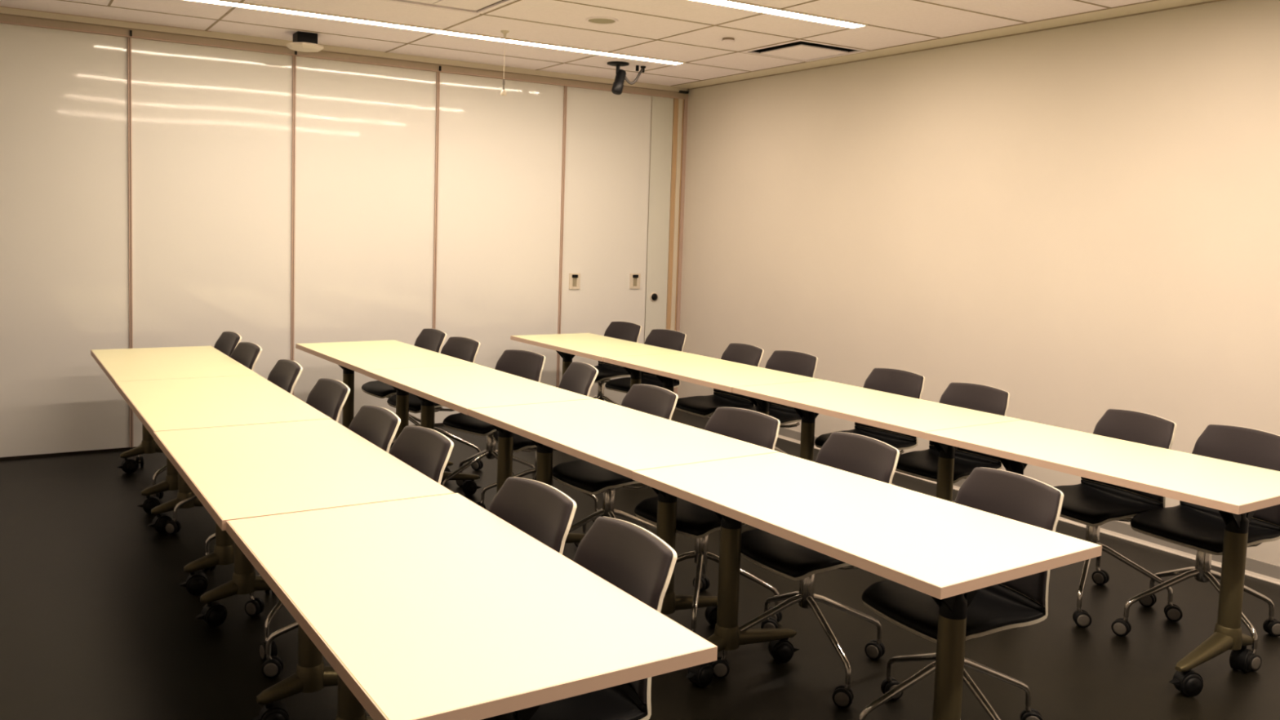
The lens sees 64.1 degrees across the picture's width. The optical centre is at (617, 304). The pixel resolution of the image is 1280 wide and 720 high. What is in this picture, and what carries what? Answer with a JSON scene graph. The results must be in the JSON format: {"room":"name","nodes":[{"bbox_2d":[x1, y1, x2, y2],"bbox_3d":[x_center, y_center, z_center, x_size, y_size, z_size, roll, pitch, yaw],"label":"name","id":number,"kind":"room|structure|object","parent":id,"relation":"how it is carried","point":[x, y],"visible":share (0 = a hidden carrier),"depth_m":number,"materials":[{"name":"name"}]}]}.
{"room":"training room","nodes":[
{"label":"training room","id":0,"kind":"room"},
{"bbox_2d":[0,0,1151,88],"bbox_3d":[0.178,-1.556,3.250,6.600,0.200,9.600,-1,5,-31],"label":"ceiling","id":1,"kind":"structure","parent":0,"point":[908,15],"depth_m":6.21,"materials":[{"name":"tile"}]},
{"bbox_2d":[286,31,324,52],"bbox_3d":[-2.077,-1.743,6.792,0.223,0.112,0.223,-1,5,-31],"label":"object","id":2,"kind":"object","parent":1,"relation":"attached to","point":[304,42],"visible":1,"depth_m":6.73,"materials":[{"name":"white plastic"}]},
{"bbox_2d":[0,5,688,99],"bbox_3d":[-2.230,-1.785,7.160,6.580,0.094,0.130,-1,5,-31],"label":"trim","id":3,"kind":"structure","parent":1,"relation":"attached to","point":[9,15],"depth_m":7.17,"materials":[{"name":"beige"}]},
{"bbox_2d":[185,0,685,65],"bbox_3d":[-1.110,-1.744,6.538,3.684,0.010,0.120,-1,5,-31],"label":"recessed light","id":4,"kind":"object","parent":1,"relation":"in","point":[224,2],"visible":1,"depth_m":6.47,"materials":[{"name":"beige plastic"}]},
{"bbox_2d":[383,0,514,14],"bbox_3d":[-0.909,-1.688,5.531,0.600,0.056,0.590,-1,5,-31],"label":"ceiling vent","id":5,"kind":"object","parent":1,"relation":"in","point":[482,6],"visible":1,"depth_m":5.72,"materials":[{"name":"metal"}]},
{"bbox_2d":[500,30,509,95],"bbox_3d":[-0.720,-1.531,6.485,0.056,0.402,0.056,-1,5,-31],"label":"microphone","id":6,"kind":"object","parent":1,"relation":"hanging from","point":[503,92],"visible":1,"depth_m":6.48,"materials":[{"name":"beige plastic"}]},
{"bbox_2d":[57,0,1111,80],"bbox_3d":[0.151,-1.443,3.097,6.390,0.004,9.350,-1,5,-31],"label":"trim","id":7,"kind":"structure","parent":1,"relation":"attached to","point":[111,1],"depth_m":6.30,"materials":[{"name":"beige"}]},
{"bbox_2d":[585,16,618,24],"bbox_3d":[-0.094,-1.673,6.026,0.196,0.009,0.196,-1,5,-31],"label":"ceiling speaker","id":8,"kind":"object","parent":1,"relation":"attached to","point":[597,20],"visible":1,"depth_m":6.01,"materials":[{"name":"plastic"}]},
{"bbox_2d":[588,18,615,23],"bbox_3d":[-0.094,-1.674,6.026,0.160,0.006,0.160,-1,5,-31],"label":"grille","id":9,"kind":"object","parent":8,"relation":"attached to","point":[590,20],"depth_m":6.03,"materials":[{"name":"beige metal"}]},
{"bbox_2d":[607,61,645,94],"bbox_3d":[0.067,-1.683,7.648,0.324,0.234,0.164,-1,5,-31],"label":"security camera","id":10,"kind":"object","parent":1,"relation":"attached to","point":[618,85],"visible":1,"depth_m":7.58,"materials":[{"name":"black plastic"}]},
{"bbox_2d":[721,37,735,42],"bbox_3d":[0.701,-1.677,6.478,0.088,0.021,0.088,-1,5,-31],"label":"sprinkler cover","id":11,"kind":"object","parent":1,"relation":"attached to","point":[724,39],"visible":1,"depth_m":6.45,"materials":[{"name":"plastic"}]},
{"bbox_2d":[689,0,868,28],"bbox_3d":[-0.159,-1.595,4.987,3.684,0.010,0.120,-1,5,-31],"label":"recessed light","id":12,"kind":"object","parent":1,"relation":"in","point":[729,3],"visible":1,"depth_m":5.64,"materials":[{"name":"beige plastic"}]},
{"bbox_2d":[740,40,868,62],"bbox_3d":[1.245,-1.750,6.837,0.600,0.136,0.605,-1,5,-31],"label":"ceiling vent","id":13,"kind":"object","parent":1,"relation":"in","point":[797,50],"visible":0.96,"depth_m":6.87,"materials":[{"name":"metal"}]},
{"bbox_2d":[0,408,1279,719],"bbox_3d":[0.060,1.370,3.518,6.800,0.100,9.900,-1,5,-31],"label":"floor","id":14,"kind":"structure","parent":0,"point":[97,622],"depth_m":3.97,"materials":[{"name":"plastic"}]},
{"bbox_2d":[0,23,131,459],"bbox_3d":[-3.655,-0.384,6.464,1.029,2.710,0.116,-1,5,-31],"label":"partition panel","id":15,"kind":"object","parent":14,"relation":"on","point":[65,233],"visible":0.98,"depth_m":6.49,"materials":[{"name":"beige"}]},
{"bbox_2d":[90,346,258,514],"bbox_3d":[-2.562,0.688,5.845,0.690,0.736,1.324,-1,5,-32],"label":"table","id":16,"kind":"object","parent":14,"relation":"on","point":[191,362],"visible":0.46,"depth_m":5.72,"materials":[{"name":"beige laminate"}]},
{"bbox_2d":[135,331,241,466],"bbox_3d":[-2.633,0.595,6.377,0.518,0.836,0.552,5,6,37],"label":"swivel chair","id":17,"kind":"object","parent":14,"relation":"on","point":[228,341],"visible":0.2,"depth_m":6.45,"materials":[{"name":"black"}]},
{"bbox_2d":[213,331,239,356],"bbox_3d":[-2.485,0.347,6.469,0.114,0.345,0.422,-1,5,-36],"label":"backrest cushion","id":18,"kind":"object","parent":17,"relation":"on","point":[228,341],"depth_m":6.48,"materials":[{"name":"brown fabric"}]},
{"bbox_2d":[149,342,262,498],"bbox_3d":[-2.332,0.645,5.857,0.575,0.836,0.542,1,4,-7],"label":"swivel chair","id":19,"kind":"object","parent":14,"relation":"on","point":[247,353],"visible":0.21,"depth_m":5.90,"materials":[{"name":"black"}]},
{"bbox_2d":[230,342,260,369],"bbox_3d":[-2.184,0.396,5.952,0.114,0.345,0.422,-2,6,-38],"label":"backrest cushion","id":20,"kind":"object","parent":19,"relation":"on","point":[247,353],"depth_m":5.94,"materials":[{"name":"brown fabric"}]},
{"bbox_2d":[128,37,294,448],"bbox_3d":[-2.771,-0.398,7.005,1.044,2.710,0.116,-1,5,-31],"label":"partition panel","id":21,"kind":"object","parent":14,"relation":"on","point":[211,129],"visible":0.73,"depth_m":6.93,"materials":[{"name":"beige"}]},
{"bbox_2d":[115,374,331,595],"bbox_3d":[-1.862,0.796,4.723,0.690,0.736,1.322,-1,5,-32],"label":"table","id":22,"kind":"object","parent":14,"relation":"on","point":[185,403],"visible":0.56,"depth_m":4.54,"materials":[{"name":"beige laminate"}]},
{"bbox_2d":[164,359,302,534],"bbox_3d":[-1.891,0.710,5.189,0.570,0.836,0.579,3,5,14],"label":"swivel chair","id":23,"kind":"object","parent":14,"relation":"on","point":[286,373],"visible":0.21,"depth_m":5.18,"materials":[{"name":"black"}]},
{"bbox_2d":[267,359,300,392],"bbox_3d":[-1.734,0.463,5.271,0.114,0.345,0.422,-1,5,-34],"label":"backrest cushion","id":24,"kind":"object","parent":23,"relation":"on","point":[286,373],"depth_m":5.27,"materials":[{"name":"brown fabric"}]},
{"bbox_2d":[202,377,350,593],"bbox_3d":[-1.506,0.768,4.598,0.522,0.836,0.575,4,5,31],"label":"swivel chair","id":25,"kind":"object","parent":14,"relation":"on","point":[328,396],"visible":0.14,"depth_m":4.66,"materials":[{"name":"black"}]},
{"bbox_2d":[306,377,347,421],"bbox_3d":[-1.344,0.520,4.685,0.114,0.345,0.422,-1,5,-36],"label":"backrest cushion","id":26,"kind":"object","parent":25,"relation":"on","point":[328,396],"depth_m":4.68,"materials":[{"name":"brown fabric"}]},
{"bbox_2d":[153,418,453,719],"bbox_3d":[-1.163,0.905,3.601,0.690,0.736,1.316,-1,5,-32],"label":"table","id":27,"kind":"object","parent":14,"relation":"on","point":[238,472],"visible":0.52,"depth_m":3.40,"materials":[{"name":"beige laminate"}]},
{"bbox_2d":[244,404,400,661],"bbox_3d":[-1.128,0.831,3.929,0.524,0.836,0.520,0,5,-27],"label":"swivel chair","id":28,"kind":"object","parent":14,"relation":"on","point":[379,425],"visible":0.28,"depth_m":4.01,"materials":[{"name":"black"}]},
{"bbox_2d":[348,404,398,451],"bbox_3d":[-0.978,0.583,4.027,0.114,0.345,0.422,-1,5,-35],"label":"backrest cushion","id":29,"kind":"object","parent":28,"relation":"on","point":[379,425],"depth_m":4.02,"materials":[{"name":"brown fabric"}]},
{"bbox_2d":[261,425,453,705],"bbox_3d":[-0.872,0.868,3.551,0.511,0.836,0.548,5,6,38],"label":"swivel chair","id":30,"kind":"object","parent":14,"relation":"on","point":[427,451],"visible":0.16,"depth_m":3.58,"materials":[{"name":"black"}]},
{"bbox_2d":[389,426,450,482],"bbox_3d":[-0.718,0.620,3.642,0.114,0.345,0.422,-2,6,-37],"label":"backrest cushion","id":31,"kind":"object","parent":30,"relation":"on","point":[427,451],"depth_m":3.63,"materials":[{"name":"brown fabric"}]},
{"bbox_2d":[292,55,438,426],"bbox_3d":[-1.872,-0.412,7.555,1.064,2.710,0.116,-1,5,-31],"label":"partition panel","id":32,"kind":"object","parent":14,"relation":"on","point":[366,135],"visible":0.76,"depth_m":7.48,"materials":[{"name":"beige"}]},
{"bbox_2d":[295,339,475,480],"bbox_3d":[-1.503,0.672,6.483,0.690,0.736,1.308,-1,5,-34],"label":"table","id":33,"kind":"object","parent":14,"relation":"on","point":[352,357],"visible":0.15,"depth_m":6.36,"materials":[{"name":"beige laminate"}]},
{"bbox_2d":[361,328,446,426],"bbox_3d":[-1.463,0.588,6.944,0.564,0.836,0.503,0,5,-17],"label":"swivel chair","id":34,"kind":"object","parent":14,"relation":"on","point":[429,339],"visible":0.33,"depth_m":6.92,"materials":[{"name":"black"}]},
{"bbox_2d":[361,380,396,396],"bbox_3d":[-1.487,0.550,6.924,0.429,0.067,0.426,-1,5,-35],"label":"seat cushion","id":35,"kind":"object","parent":34,"relation":"on","point":[375,388],"depth_m":6.78,"materials":[{"name":"black fabric"}]},
{"bbox_2d":[413,328,444,352],"bbox_3d":[-1.303,0.341,7.032,0.114,0.345,0.422,-1,5,-35],"label":"backrest cushion","id":36,"kind":"object","parent":34,"relation":"on","point":[429,339],"depth_m":7.03,"materials":[{"name":"brown fabric"}]},
{"bbox_2d":[386,336,483,470],"bbox_3d":[-1.188,0.633,6.477,0.527,0.836,0.553,5,6,38],"label":"swivel chair","id":37,"kind":"object","parent":14,"relation":"on","point":[465,348],"visible":0.35,"depth_m":6.50,"materials":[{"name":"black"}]},
{"bbox_2d":[386,392,439,411],"bbox_3d":[-1.198,0.595,6.452,0.429,0.067,0.426,-2,6,-41],"label":"seat cushion","id":38,"kind":"object","parent":37,"relation":"on","point":[415,403],"depth_m":6.34,"materials":[{"name":"black fabric"}]},
{"bbox_2d":[440,337,479,362],"bbox_3d":[-1.027,0.384,6.578,0.114,0.345,0.422,-2,6,-41],"label":"backrest cushion","id":39,"kind":"object","parent":37,"relation":"on","point":[465,348],"depth_m":6.57,"materials":[{"name":"brown fabric"}]},
{"bbox_2d":[226,493,717,719],"bbox_3d":[-0.452,1.013,2.486,0.690,0.736,1.324,-1,5,-32],"label":"table","id":40,"kind":"object","parent":14,"relation":"on","point":[434,607],"visible":1,"depth_m":2.23,"materials":[{"name":"beige laminate"}]},
{"bbox_2d":[364,364,594,495],"bbox_3d":[-0.773,0.779,5.399,0.690,0.736,1.308,-1,5,-34],"label":"table","id":41,"kind":"object","parent":14,"relation":"on","point":[460,388],"visible":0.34,"depth_m":5.26,"materials":[{"name":"beige laminate"}]},
{"bbox_2d":[441,349,545,486],"bbox_3d":[-0.716,0.693,5.886,0.564,0.836,0.580,2,4,5],"label":"swivel chair","id":42,"kind":"object","parent":14,"relation":"on","point":[526,364],"visible":0.37,"depth_m":5.88,"materials":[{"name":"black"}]},
{"bbox_2d":[442,413,495,434],"bbox_3d":[-0.738,0.656,5.855,0.426,0.067,0.429,6,6,43],"label":"seat cushion","id":43,"kind":"object","parent":42,"relation":"on","point":[461,422],"depth_m":5.71,"materials":[{"name":"black fabric"}]},
{"bbox_2d":[494,349,543,382],"bbox_3d":[-0.584,0.443,5.997,0.422,0.345,0.114,6,6,43],"label":"backrest cushion","id":44,"kind":"object","parent":42,"relation":"on","point":[526,364],"depth_m":6.00,"materials":[{"name":"brown fabric"}]},
{"bbox_2d":[434,71,565,425],"bbox_3d":[-0.954,-0.426,8.116,1.088,2.710,0.116,-1,5,-31],"label":"partition panel","id":45,"kind":"object","parent":14,"relation":"on","point":[500,158],"visible":0.74,"depth_m":8.06,"materials":[{"name":"beige"}]},
{"bbox_2d":[488,476,576,554],"bbox_3d":[-0.423,0.937,2.840,0.548,0.836,0.522,0,5,-25],"label":"swivel chair","id":46,"kind":"object","parent":14,"relation":"on","point":[539,509],"visible":0.23,"depth_m":2.92,"materials":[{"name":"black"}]},
{"bbox_2d":[475,361,602,522],"bbox_3d":[-0.407,0.735,5.477,0.557,0.836,0.541,-1,5,-37],"label":"swivel chair","id":47,"kind":"object","parent":14,"relation":"on","point":[580,377],"visible":0.27,"depth_m":5.48,"materials":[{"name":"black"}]},
{"bbox_2d":[493,430,534,450],"bbox_3d":[-0.430,0.696,5.463,0.429,0.067,0.426,0,5,-23],"label":"seat cushion","id":48,"kind":"object","parent":47,"relation":"on","point":[520,442],"depth_m":5.25,"materials":[{"name":"black leather"}]},
{"bbox_2d":[558,361,596,395],"bbox_3d":[-0.225,0.490,5.534,0.114,0.345,0.422,0,5,-23],"label":"backrest cushion","id":49,"kind":"object","parent":47,"relation":"on","point":[580,377],"depth_m":5.54,"materials":[{"name":"brown fabric"}]},
{"bbox_2d":[510,333,684,388],"bbox_3d":[-0.175,0.646,7.366,0.690,0.736,1.300,-1,5,-33],"label":"table","id":50,"kind":"object","parent":14,"relation":"on","point":[588,345],"visible":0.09,"depth_m":7.24,"materials":[{"name":"beige laminate"}]},
{"bbox_2d":[529,516,677,719],"bbox_3d":[-0.167,0.974,2.467,0.527,0.836,0.566,5,5,33],"label":"swivel chair","id":51,"kind":"object","parent":14,"relation":"on","point":[626,555],"visible":0.43,"depth_m":2.45,"materials":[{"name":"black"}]},
{"bbox_2d":[529,682,647,719],"bbox_3d":[-0.192,0.936,2.439,0.429,0.067,0.426,-1,5,-31],"label":"seat cushion","id":52,"kind":"object","parent":51,"relation":"on","point":[620,702],"depth_m":2.38,"materials":[{"name":"black leather"}]},
{"bbox_2d":[573,516,672,703],"bbox_3d":[-0.001,0.728,2.536,0.114,0.345,0.422,-1,5,-31],"label":"backrest cushion","id":53,"kind":"object","parent":51,"relation":"on","point":[626,555],"depth_m":2.51,"materials":[{"name":"brown fabric"}]},
{"bbox_2d":[557,86,673,405],"bbox_3d":[-0.035,-0.440,8.678,1.067,2.710,0.119,-1,5,-31],"label":"partition panel","id":54,"kind":"object","parent":14,"relation":"on","point":[618,148],"visible":0.75,"depth_m":8.61,"materials":[{"name":"beige"}]},
{"bbox_2d":[552,383,678,546],"bbox_3d":[-0.028,0.804,4.729,0.552,0.836,0.578,4,5,23],"label":"swivel chair","id":55,"kind":"object","parent":14,"relation":"on","point":[581,475],"visible":0.39,"depth_m":4.70,"materials":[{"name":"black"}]},
{"bbox_2d":[552,459,634,492],"bbox_3d":[-0.055,0.766,4.704,0.429,0.067,0.426,-1,5,-34],"label":"seat cushion","id":56,"kind":"object","parent":55,"relation":"on","point":[581,475],"depth_m":4.58,"materials":[{"name":"black leather"}]},
{"bbox_2d":[621,384,675,419],"bbox_3d":[0.132,0.557,4.807,0.114,0.345,0.422,-1,5,-34],"label":"backrest cushion","id":57,"kind":"object","parent":55,"relation":"on","point":[660,402],"depth_m":4.80,"materials":[{"name":"brown fabric"}]},
{"bbox_2d":[591,321,641,405],"bbox_3d":[-0.113,0.557,7.898,0.566,0.836,0.528,1,5,-16],"label":"swivel chair","id":58,"kind":"object","parent":14,"relation":"on","point":[626,331],"visible":0.29,"depth_m":7.95,"materials":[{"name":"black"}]},
{"bbox_2d":[593,363,629,381],"bbox_3d":[-0.143,0.519,7.877,0.429,0.067,0.426,-2,6,-41],"label":"seat cushion","id":59,"kind":"object","parent":58,"relation":"on","point":[606,371],"depth_m":7.93,"materials":[{"name":"black fabric"}]},
{"bbox_2d":[598,321,640,366],"bbox_3d":[0.026,0.308,8.004,0.114,0.345,0.422,-2,6,-41],"label":"backrest cushion","id":60,"kind":"object","parent":58,"relation":"on","point":[626,331],"depth_m":8.02,"materials":[{"name":"brown fabric"}]},
{"bbox_2d":[468,398,779,627],"bbox_3d":[-0.038,0.885,4.318,0.690,0.736,1.303,-1,5,-34],"label":"table","id":61,"kind":"object","parent":14,"relation":"on","point":[619,439],"visible":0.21,"depth_m":4.11,"materials":[{"name":"beige laminate"}]},
{"bbox_2d":[604,328,686,393],"bbox_3d":[0.182,0.605,7.396,0.532,0.836,0.534,6,6,40],"label":"swivel chair","id":62,"kind":"object","parent":14,"relation":"on","point":[673,340],"visible":0.33,"depth_m":7.46,"materials":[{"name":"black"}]},
{"bbox_2d":[604,374,679,391],"bbox_3d":[0.169,0.568,7.369,0.429,0.067,0.426,-2,6,-42],"label":"seat cushion","id":63,"kind":"object","parent":62,"relation":"on","point":[620,384],"depth_m":7.36,"materials":[{"name":"black fabric"}]},
{"bbox_2d":[643,328,684,380],"bbox_3d":[0.337,0.356,7.499,0.114,0.345,0.422,-2,6,-42],"label":"backrest cushion","id":64,"kind":"object","parent":62,"relation":"on","point":[673,340],"depth_m":7.52,"materials":[{"name":"brown fabric"}]},
{"bbox_2d":[634,407,782,632],"bbox_3d":[0.336,0.861,4.135,0.550,0.834,0.513,-2,6,-40],"label":"swivel chair","id":65,"kind":"object","parent":14,"relation":"on","point":[695,521],"visible":0.44,"depth_m":4.13,"materials":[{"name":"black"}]},
{"bbox_2d":[634,496,720,535],"bbox_3d":[0.329,0.823,4.126,0.429,0.067,0.426,-2,6,-40],"label":"seat cushion","id":66,"kind":"object","parent":65,"relation":"on","point":[692,519],"depth_m":4.01,"materials":[{"name":"black leather"}]},
{"bbox_2d":[704,407,777,449],"bbox_3d":[0.501,0.612,4.249,0.114,0.345,0.422,-2,6,-40],"label":"backrest cushion","id":67,"kind":"object","parent":65,"relation":"on","point":[750,426],"depth_m":4.25,"materials":[{"name":"brown fabric"}]},
{"bbox_2d":[603,352,824,420],"bbox_3d":[0.537,0.752,6.279,0.690,0.736,1.300,-1,5,-33],"label":"table","id":68,"kind":"object","parent":14,"relation":"on","point":[708,371],"visible":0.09,"depth_m":6.13,"materials":[{"name":"beige laminate"}]},
{"bbox_2d":[675,342,764,418],"bbox_3d":[0.614,0.677,6.630,0.553,0.834,0.533,-1,5,-31],"label":"swivel chair","id":69,"kind":"object","parent":14,"relation":"on","point":[744,353],"visible":0.52,"depth_m":6.66,"materials":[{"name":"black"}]},
{"bbox_2d":[675,391,753,415],"bbox_3d":[0.609,0.639,6.619,0.429,0.067,0.426,-1,5,-31],"label":"seat cushion","id":70,"kind":"object","parent":69,"relation":"on","point":[695,405],"depth_m":6.62,"materials":[{"name":"black fabric"}]},
{"bbox_2d":[713,342,762,400],"bbox_3d":[0.802,0.431,6.714,0.114,0.345,0.422,-1,5,-31],"label":"backrest cushion","id":71,"kind":"object","parent":69,"relation":"on","point":[744,353],"depth_m":6.73,"materials":[{"name":"brown fabric"}]},
{"bbox_2d":[739,350,817,454],"bbox_3d":[0.926,0.714,6.287,0.580,0.836,0.563,2,4,-2],"label":"swivel chair","id":72,"kind":"object","parent":14,"relation":"on","point":[796,362],"visible":0.27,"depth_m":6.37,"materials":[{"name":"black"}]},
{"bbox_2d":[739,404,801,422],"bbox_3d":[0.899,0.676,6.263,0.429,0.067,0.426,-2,6,-40],"label":"seat cushion","id":73,"kind":"object","parent":72,"relation":"on","point":[784,414],"depth_m":6.35,"materials":[{"name":"black fabric"}]},
{"bbox_2d":[764,350,816,408],"bbox_3d":[1.072,0.465,6.385,0.114,0.345,0.422,-2,6,-40],"label":"backrest cushion","id":74,"kind":"object","parent":72,"relation":"on","point":[796,362],"depth_m":6.39,"materials":[{"name":"brown fabric"}]},
{"bbox_2d":[711,431,899,708],"bbox_3d":[0.700,0.906,3.708,0.544,0.836,0.576,4,5,30],"label":"swivel chair","id":75,"kind":"object","parent":14,"relation":"on","point":[866,456],"visible":0.67,"depth_m":3.67,"materials":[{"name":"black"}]},
{"bbox_2d":[740,528,846,577],"bbox_3d":[0.672,0.868,3.684,0.429,0.067,0.426,-1,5,-29],"label":"seat cushion","id":76,"kind":"object","parent":75,"relation":"on","point":[778,555],"depth_m":3.56,"materials":[{"name":"black leather"}]},
{"bbox_2d":[815,431,897,483],"bbox_3d":[0.868,0.660,3.773,0.114,0.345,0.422,-1,5,-29],"label":"backrest cushion","id":77,"kind":"object","parent":75,"relation":"on","point":[866,456],"depth_m":3.77,"materials":[{"name":"brown fabric"}]},
{"bbox_2d":[632,452,1102,719],"bbox_3d":[0.691,0.992,3.235,0.690,0.736,1.308,-1,5,-34],"label":"table","id":78,"kind":"object","parent":14,"relation":"on","point":[946,551],"visible":0.88,"depth_m":3.03,"materials":[{"name":"beige laminate"}]},
{"bbox_2d":[814,368,924,486],"bbox_3d":[1.370,0.781,5.598,0.513,0.836,0.549,5,5,36],"label":"swivel chair","id":79,"kind":"object","parent":14,"relation":"on","point":[895,381],"visible":0.34,"depth_m":5.67,"materials":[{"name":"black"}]},
{"bbox_2d":[814,426,915,448],"bbox_3d":[1.340,0.743,5.571,0.429,0.067,0.426,-1,5,-36],"label":"seat cushion","id":80,"kind":"object","parent":79,"relation":"on","point":[897,440],"depth_m":5.65,"materials":[{"name":"black leather"}]},
{"bbox_2d":[854,368,923,438],"bbox_3d":[1.522,0.534,5.682,0.114,0.345,0.422,-1,5,-36],"label":"backrest cushion","id":81,"kind":"object","parent":79,"relation":"on","point":[895,381],"depth_m":5.69,"materials":[{"name":"brown fabric"}]},
{"bbox_2d":[732,380,1021,502],"bbox_3d":[1.249,0.858,5.192,0.690,0.736,1.300,-1,5,-33],"label":"table","id":82,"kind":"object","parent":14,"relation":"on","point":[904,415],"visible":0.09,"depth_m":5.02,"materials":[{"name":"beige laminate"}]},
{"bbox_2d":[895,382,1009,502],"bbox_3d":[1.639,0.827,5.113,0.566,0.836,0.504,0,5,-17],"label":"swivel chair","id":83,"kind":"object","parent":14,"relation":"on","point":[923,464],"visible":0.48,"depth_m":5.14,"materials":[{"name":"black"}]},
{"bbox_2d":[896,445,1000,480],"bbox_3d":[1.616,0.789,5.092,0.429,0.067,0.426,-1,5,-35],"label":"seat cushion","id":84,"kind":"object","parent":83,"relation":"on","point":[923,464],"depth_m":5.07,"materials":[{"name":"black leather"}]},
{"bbox_2d":[928,382,1008,460],"bbox_3d":[1.800,0.580,5.201,0.114,0.345,0.422,-1,5,-35],"label":"backrest cushion","id":85,"kind":"object","parent":83,"relation":"on","point":[981,397],"depth_m":5.20,"materials":[{"name":"brown fabric"}]},
{"bbox_2d":[857,466,1063,719],"bbox_3d":[1.053,0.957,3.186,0.548,0.836,0.580,4,5,31],"label":"swivel chair","id":86,"kind":"object","parent":14,"relation":"on","point":[1014,604],"visible":0.66,"depth_m":3.15,"materials":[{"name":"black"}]},
{"bbox_2d":[862,579,1044,639],"bbox_3d":[1.024,0.919,3.164,0.429,0.067,0.426,0,5,-27],"label":"seat cushion","id":87,"kind":"object","parent":86,"relation":"on","point":[1004,606],"depth_m":3.10,"materials":[{"name":"black leather"}]},
{"bbox_2d":[954,466,1060,605],"bbox_3d":[1.224,0.712,3.246,0.114,0.345,0.422,0,5,-27],"label":"backrest cushion","id":88,"kind":"object","parent":86,"relation":"on","point":[1015,496],"depth_m":3.20,"materials":[{"name":"brown fabric"}]},
{"bbox_2d":[923,419,1279,696],"bbox_3d":[1.954,0.965,4.101,0.690,0.736,1.300,-1,5,-33],"label":"table","id":89,"kind":"object","parent":14,"relation":"on","point":[1237,490],"visible":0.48,"depth_m":3.79,"materials":[{"name":"beige laminate"}]},
{"bbox_2d":[1053,408,1182,627],"bbox_3d":[2.079,0.893,4.442,0.549,0.836,0.511,1,5,-14],"label":"swivel chair","id":90,"kind":"object","parent":14,"relation":"on","point":[1091,503],"visible":0.7,"depth_m":4.42,"materials":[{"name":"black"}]},
{"bbox_2d":[1053,480,1163,524],"bbox_3d":[2.056,0.853,4.439,0.429,0.067,0.426,0,5,-23],"label":"seat cushion","id":91,"kind":"object","parent":90,"relation":"on","point":[1089,501],"depth_m":4.40,"materials":[{"name":"black leather"}]},
{"bbox_2d":[1080,408,1174,502],"bbox_3d":[2.262,0.647,4.508,0.114,0.345,0.422,0,5,-23],"label":"backrest cushion","id":92,"kind":"object","parent":90,"relation":"on","point":[1134,426],"depth_m":4.51,"materials":[{"name":"brown fabric"}]},
{"bbox_2d":[1111,424,1279,671],"bbox_3d":[2.371,0.925,4.140,0.538,0.836,0.557,6,6,42],"label":"swivel chair","id":93,"kind":"object","parent":14,"relation":"on","point":[1200,528],"visible":0.74,"depth_m":4.12,"materials":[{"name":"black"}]},
{"bbox_2d":[1130,500,1279,552],"bbox_3d":[2.351,0.888,4.108,0.429,0.067,0.426,0,5,-27],"label":"seat cushion","id":94,"kind":"object","parent":93,"relation":"on","point":[1201,528],"depth_m":4.08,"materials":[{"name":"black leather"}]},
{"bbox_2d":[1191,424,1279,525],"bbox_3d":[2.549,0.681,4.192,0.114,0.345,0.422,0,5,-27],"label":"backrest cushion","id":95,"kind":"object","parent":93,"relation":"on","point":[1237,444],"depth_m":4.19,"materials":[{"name":"brown fabric"}]},
{"bbox_2d":[677,0,1279,565],"bbox_3d":[2.966,-0.239,5.146,0.100,3.040,9.900,-1,5,-31],"label":"wall","id":96,"kind":"structure","parent":0,"point":[1079,223],"depth_m":6.01,"materials":[{"name":"beige paint"}]},
{"bbox_2d":[666,93,688,394],"bbox_3d":[0.476,-0.464,8.991,0.128,2.740,0.135,-1,5,-31],"label":"trim","id":97,"kind":"structure","parent":96,"relation":"attached to","point":[677,166],"depth_m":8.91,"materials":[{"name":"beige wood"}]},
{"bbox_2d":[670,0,1225,89],"bbox_3d":[2.964,-1.483,4.819,0.212,0.014,9.350,-1,5,-31],"label":"trim","id":98,"kind":"structure","parent":96,"relation":"attached to","point":[1153,6],"depth_m":6.17,"materials":[{"name":"beige"}]},
{"bbox_2d":[706,416,1279,585],"bbox_3d":[2.955,1.250,5.082,0.026,0.082,9.360,-1,5,-31],"label":"baseboard","id":99,"kind":"structure","parent":96,"relation":"attached to","point":[1255,568],"depth_m":5.35,"materials":[{"name":"grey"}]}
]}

